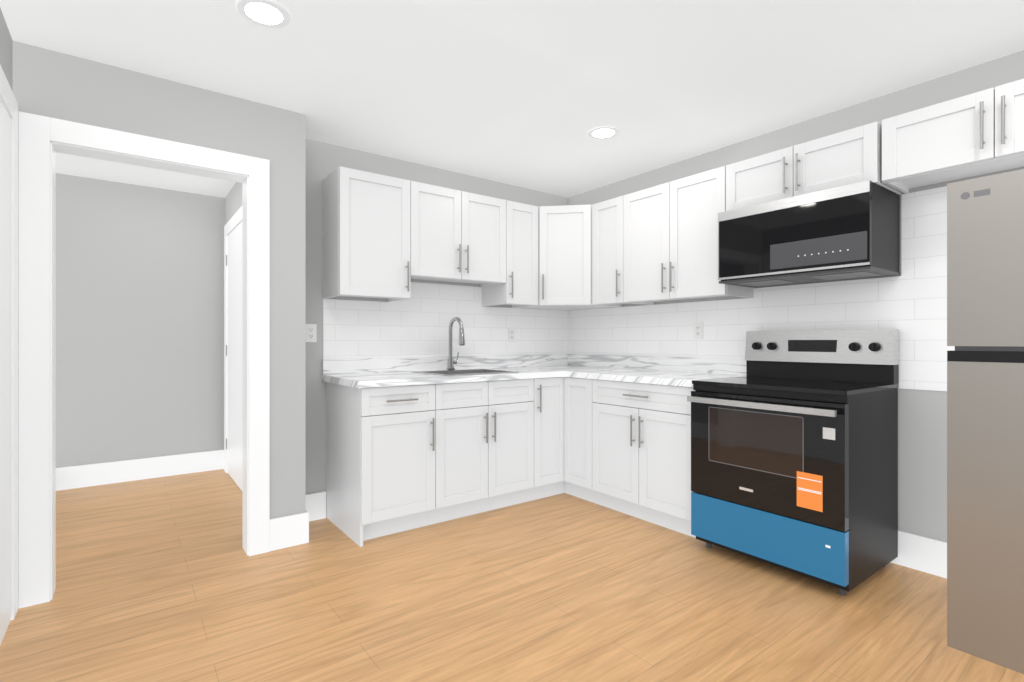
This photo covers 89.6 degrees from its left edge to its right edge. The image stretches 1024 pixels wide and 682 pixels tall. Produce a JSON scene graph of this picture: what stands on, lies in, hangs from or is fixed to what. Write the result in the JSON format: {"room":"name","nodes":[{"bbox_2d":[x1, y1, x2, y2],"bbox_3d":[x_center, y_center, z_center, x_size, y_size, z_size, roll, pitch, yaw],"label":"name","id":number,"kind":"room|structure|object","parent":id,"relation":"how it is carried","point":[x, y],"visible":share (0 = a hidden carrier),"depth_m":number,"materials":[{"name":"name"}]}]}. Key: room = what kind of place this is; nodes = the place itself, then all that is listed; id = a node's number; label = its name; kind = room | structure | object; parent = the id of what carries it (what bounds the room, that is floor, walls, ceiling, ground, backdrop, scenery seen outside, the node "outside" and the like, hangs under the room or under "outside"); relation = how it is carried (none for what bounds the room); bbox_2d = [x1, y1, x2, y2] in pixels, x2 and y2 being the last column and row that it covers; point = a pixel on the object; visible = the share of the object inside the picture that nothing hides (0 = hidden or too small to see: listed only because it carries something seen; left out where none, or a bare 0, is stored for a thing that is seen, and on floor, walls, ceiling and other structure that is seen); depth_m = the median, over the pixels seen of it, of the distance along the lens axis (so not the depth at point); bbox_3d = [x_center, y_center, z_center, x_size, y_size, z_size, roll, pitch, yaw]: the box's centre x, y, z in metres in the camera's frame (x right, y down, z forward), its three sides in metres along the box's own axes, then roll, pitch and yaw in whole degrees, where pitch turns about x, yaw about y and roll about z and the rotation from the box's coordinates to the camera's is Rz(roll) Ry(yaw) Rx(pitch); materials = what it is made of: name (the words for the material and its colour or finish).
{"room":"kitchen","nodes":[
{"label":"kitchen","id":0,"kind":"room"},
{"bbox_2d":[0,8,12,90],"bbox_3d":[0.259,-0.070,1.788,3.720,2.400,8.070,0,0,-37],"label":"wall","id":1,"kind":"structure","parent":0,"point":[6,52],"depth_m":2.07,"materials":[{"name":"grey paint"}]},
{"bbox_2d":[0,98,10,644],"bbox_3d":[-1.785,0.113,1.758,0.011,2.019,0.809,0,0,-37],"label":"door","id":2,"kind":"structure","parent":1,"relation":"in","point":[5,368],"depth_m":1.99,"materials":[{"name":"white wood"}]},
{"bbox_2d":[0,65,27,619],"bbox_3d":[-1.786,0.065,1.773,0.030,2.130,1.040,0,0,-37],"label":"trim","id":3,"kind":"structure","parent":1,"relation":"attached to","point":[19,120],"depth_m":2.18,"materials":[{"name":"white wood"}]},
{"bbox_2d":[13,41,284,518],"bbox_3d":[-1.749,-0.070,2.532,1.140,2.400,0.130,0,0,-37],"label":"wall","id":4,"kind":"structure","parent":0,"point":[139,321],"depth_m":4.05,"materials":[{"name":"grey paint"}]},
{"bbox_2d":[56,449,223,490],"bbox_3d":[-2.989,1.045,4.227,1.130,0.170,0.030,0,0,-37],"label":"baseboard","id":5,"kind":"structure","parent":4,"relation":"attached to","point":[71,477],"depth_m":4.18,"materials":[{"name":"white wood"}]},
{"bbox_2d":[28,113,269,605],"bbox_3d":[-1.740,0.065,2.520,1.000,2.130,0.200,0,0,-37],"label":"trim","id":6,"kind":"structure","parent":4,"relation":"attached to","point":[38,142],"depth_m":2.40,"materials":[{"name":"white wood"}]},
{"bbox_2d":[226,221,241,490],"bbox_3d":[-2.207,0.113,4.110,0.018,2.019,0.778,0,0,-37],"label":"hall door","id":7,"kind":"structure","parent":4,"relation":"in","point":[234,353],"depth_m":4.12,"materials":[{"name":"white wood"}]},
{"bbox_2d":[270,516,283,544],"bbox_3d":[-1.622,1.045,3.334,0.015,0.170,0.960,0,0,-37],"label":"baseboard","id":8,"kind":"structure","parent":4,"relation":"attached to","point":[276,524],"depth_m":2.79,"materials":[{"name":"white wood"}]},
{"bbox_2d":[285,109,308,515],"bbox_3d":[-1.237,-0.070,2.916,0.100,2.400,0.130,0,0,-37],"label":"wall","id":9,"kind":"structure","parent":0,"point":[296,142],"depth_m":2.87,"materials":[{"name":"grey paint"}]},
{"bbox_2d":[284,501,311,543],"bbox_3d":[-1.253,1.045,3.032,0.015,0.170,0.365,0,0,-37],"label":"baseboard","id":10,"kind":"structure","parent":9,"relation":"attached to","point":[296,524],"depth_m":2.86,"materials":[{"name":"white wood"}]},
{"bbox_2d":[309,139,568,493],"bbox_3d":[-0.520,-0.070,3.885,2.410,2.400,0.120,0,0,-37],"label":"wall","id":11,"kind":"structure","parent":0,"point":[324,158],"depth_m":3.30,"materials":[{"name":"grey paint"}]},
{"bbox_2d":[306,324,316,341],"bbox_3d":[-1.265,-0.050,3.245,0.070,0.114,0.008,0,0,-37],"label":"electrical outlet","id":12,"kind":"object","parent":11,"relation":"attached to","point":[311,332],"visible":1,"depth_m":3.25,"materials":[{"name":"white plastic"}]},
{"bbox_2d":[323,282,567,358],"bbox_3d":[-0.353,-0.089,3.931,2.128,0.659,0.006,0,0,-37],"label":"backsplash","id":13,"kind":"structure","parent":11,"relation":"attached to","point":[416,323],"depth_m":3.77,"materials":[{"name":"white tile"}]},
{"bbox_2d":[508,328,514,341],"bbox_3d":[-0.002,-0.050,4.185,0.070,0.114,0.008,0,0,-37],"label":"outlet","id":14,"kind":"object","parent":13,"relation":"attached to","point":[511,334],"visible":1,"depth_m":4.18,"materials":[{"name":"white plastic"}]},
{"bbox_2d":[423,183,510,283],"bbox_3d":[-0.442,-0.735,3.664,0.760,0.590,0.324,0,0,-37],"label":"upper cabinet","id":15,"kind":"object","parent":11,"relation":"attached to","point":[467,236],"depth_m":3.55,"materials":[{"name":"white wood"}]},
{"bbox_2d":[0,469,1023,681],"bbox_3d":[0.339,1.180,1.848,3.760,0.100,8.070,0,0,-37],"label":"floor","id":16,"kind":"structure","parent":0,"point":[164,579],"depth_m":2.19,"materials":[{"name":"laminate"}]},
{"bbox_2d":[326,382,445,546],"bbox_3d":[-0.799,0.693,3.211,0.514,0.872,0.619,0,0,-37],"label":"base cabinet","id":17,"kind":"object","parent":16,"relation":"on","point":[402,458],"depth_m":2.96,"materials":[{"name":"white wood"}]},
{"bbox_2d":[322,354,561,387],"bbox_3d":[-0.167,0.185,3.670,2.127,0.140,0.632,0,0,-37],"label":"countertop","id":18,"kind":"structure","parent":17,"relation":"on","point":[390,372],"depth_m":3.48,"materials":[{"name":"stone"}]},
{"bbox_2d":[446,317,464,369],"bbox_3d":[-0.382,0.019,3.647,0.101,0.379,0.213,0,0,-37],"label":"faucet","id":19,"kind":"object","parent":18,"relation":"on","point":[451,361],"visible":1,"depth_m":3.67,"materials":[{"name":"silver metal"}]},
{"bbox_2d":[411,369,517,375],"bbox_3d":[-0.324,0.305,3.540,0.574,0.193,0.467,0,0,-37],"label":"sink","id":20,"kind":"object","parent":18,"relation":"in","point":[461,372],"visible":0.1,"depth_m":3.65,"materials":[{"name":"grey metal"}]},
{"bbox_2d":[426,393,525,525],"bbox_3d":[-0.361,0.779,3.540,0.819,0.698,0.619,0,0,-37],"label":"base cabinet","id":21,"kind":"object","parent":16,"relation":"on","point":[476,446],"depth_m":3.26,"materials":[{"name":"white wood"}]},
{"bbox_2d":[474,377,565,501],"bbox_3d":[0.079,0.693,3.832,0.353,0.872,0.679,0,0,-37],"label":"base cabinet","id":22,"kind":"object","parent":16,"relation":"on","point":[545,398],"depth_m":3.60,"materials":[{"name":"white wood"}]},
{"bbox_2d":[566,377,597,503],"bbox_3d":[0.697,0.693,3.748,0.651,0.872,0.359,0,0,-37],"label":"base cabinet","id":23,"kind":"object","parent":16,"relation":"on","point":[581,393],"depth_m":3.58,"materials":[{"name":"white wood"}]},
{"bbox_2d":[598,380,695,537],"bbox_3d":[1.004,0.693,3.371,0.613,0.872,0.849,0,0,-37],"label":"base cabinet","id":24,"kind":"object","parent":16,"relation":"on","point":[644,430],"depth_m":3.12,"materials":[{"name":"white wood"}]},
{"bbox_2d":[562,354,745,386],"bbox_3d":[0.935,0.185,3.445,0.632,0.140,1.050,0,0,-37],"label":"countertop","id":25,"kind":"structure","parent":24,"relation":"on","point":[672,371],"depth_m":3.53,"materials":[{"name":"stone"}]},
{"bbox_2d":[687,329,898,595],"bbox_3d":[1.433,0.535,2.682,0.708,1.190,0.756,0,0,-37],"label":"stove","id":26,"kind":"object","parent":16,"relation":"on","point":[794,451],"visible":1,"depth_m":2.49,"materials":[{"name":"black metal"}]},
{"bbox_2d":[947,169,1023,673],"bbox_3d":[2.036,0.285,1.827,0.771,1.690,0.600,0,0,-37],"label":"fridge","id":27,"kind":"object","parent":16,"relation":"on","point":[985,421],"visible":1,"depth_m":1.75,"materials":[{"name":"grey metal"}]},
{"bbox_2d":[0,0,1023,197],"bbox_3d":[0.339,-1.320,1.848,3.760,0.100,8.070,0,0,-37],"label":"ceiling","id":28,"kind":"structure","parent":0,"point":[529,94],"depth_m":2.37,"materials":[{"name":"white paint"}]},
{"bbox_2d":[236,0,290,27],"bbox_3d":[-0.958,-1.267,1.994,0.192,0.006,0.192,0,0,-37],"label":"recessed light","id":29,"kind":"object","parent":28,"relation":"in","point":[268,13],"visible":1,"depth_m":1.99,"materials":[{"name":"white plastic"}]},
{"bbox_2d":[587,126,618,138],"bbox_3d":[0.556,-1.267,3.142,0.192,0.006,0.192,0,0,-37],"label":"recessed light","id":30,"kind":"object","parent":28,"relation":"in","point":[604,132],"visible":1,"depth_m":3.13,"materials":[{"name":"white plastic"}]},
{"bbox_2d":[569,50,1023,541],"bbox_3d":[2.344,-0.070,2.208,0.120,2.400,6.240,0,0,-37],"label":"wall","id":31,"kind":"structure","parent":0,"point":[922,414],"depth_m":2.58,"materials":[{"name":"grey paint"}]},
{"bbox_2d":[527,204,614,309],"bbox_3d":[0.520,-0.650,3.981,0.667,0.760,0.364,0,0,-37],"label":"upper cabinet","id":32,"kind":"object","parent":31,"relation":"attached to","point":[560,235],"depth_m":3.92,"materials":[{"name":"white wood"}]},
{"bbox_2d":[591,193,638,306],"bbox_3d":[0.804,-0.660,3.847,0.373,0.740,0.419,0,0,-37],"label":"upper cabinet","id":33,"kind":"object","parent":31,"relation":"attached to","point":[610,219],"depth_m":3.74,"materials":[{"name":"white wood"}]},
{"bbox_2d":[631,165,752,302],"bbox_3d":[1.129,-0.660,3.455,0.324,0.740,0.834,0,0,-37],"label":"upper cabinet","id":34,"kind":"object","parent":31,"relation":"attached to","point":[674,224],"depth_m":3.28,"materials":[{"name":"white wood"}]},
{"bbox_2d":[568,186,954,390],"bbox_3d":[1.575,-0.249,3.128,0.006,0.979,3.594,0,0,-37],"label":"backsplash","id":35,"kind":"structure","parent":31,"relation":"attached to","point":[910,303],"depth_m":2.87,"materials":[{"name":"white tile"}]},
{"bbox_2d":[694,322,702,338],"bbox_3d":[1.270,-0.070,3.522,0.008,0.114,0.070,0,0,-37],"label":"electrical outlet","id":36,"kind":"object","parent":35,"relation":"attached to","point":[698,330],"visible":1,"depth_m":3.52,"materials":[{"name":"white plastic"}]},
{"bbox_2d":[727,122,906,210],"bbox_3d":[1.609,-0.895,2.814,0.324,0.270,0.764,0,0,-37],"label":"upper cabinet","id":37,"kind":"object","parent":31,"relation":"attached to","point":[851,156],"depth_m":2.66,"materials":[{"name":"white wood"}]},
{"bbox_2d":[718,180,899,287],"bbox_3d":[1.572,-0.533,2.788,0.404,0.407,0.758,0,0,-37],"label":"over-the-range microwave","id":38,"kind":"object","parent":37,"relation":"attached to","point":[848,232],"visible":1,"depth_m":2.58,"materials":[{"name":"black metal"}]},
{"bbox_2d":[891,530,946,577],"bbox_3d":[2.800,1.045,1.487,0.015,0.170,4.300,0,0,-37],"label":"baseboard","id":39,"kind":"structure","parent":31,"relation":"attached to","point":[922,553],"depth_m":2.53,"materials":[{"name":"white wood"}]},
{"bbox_2d":[879,79,1023,190],"bbox_3d":[2.087,-0.895,2.178,0.324,0.270,0.800,0,0,-37],"label":"upper cabinet","id":40,"kind":"object","parent":31,"relation":"attached to","point":[981,132],"depth_m":2.21,"materials":[{"name":"white wood"}]}
]}

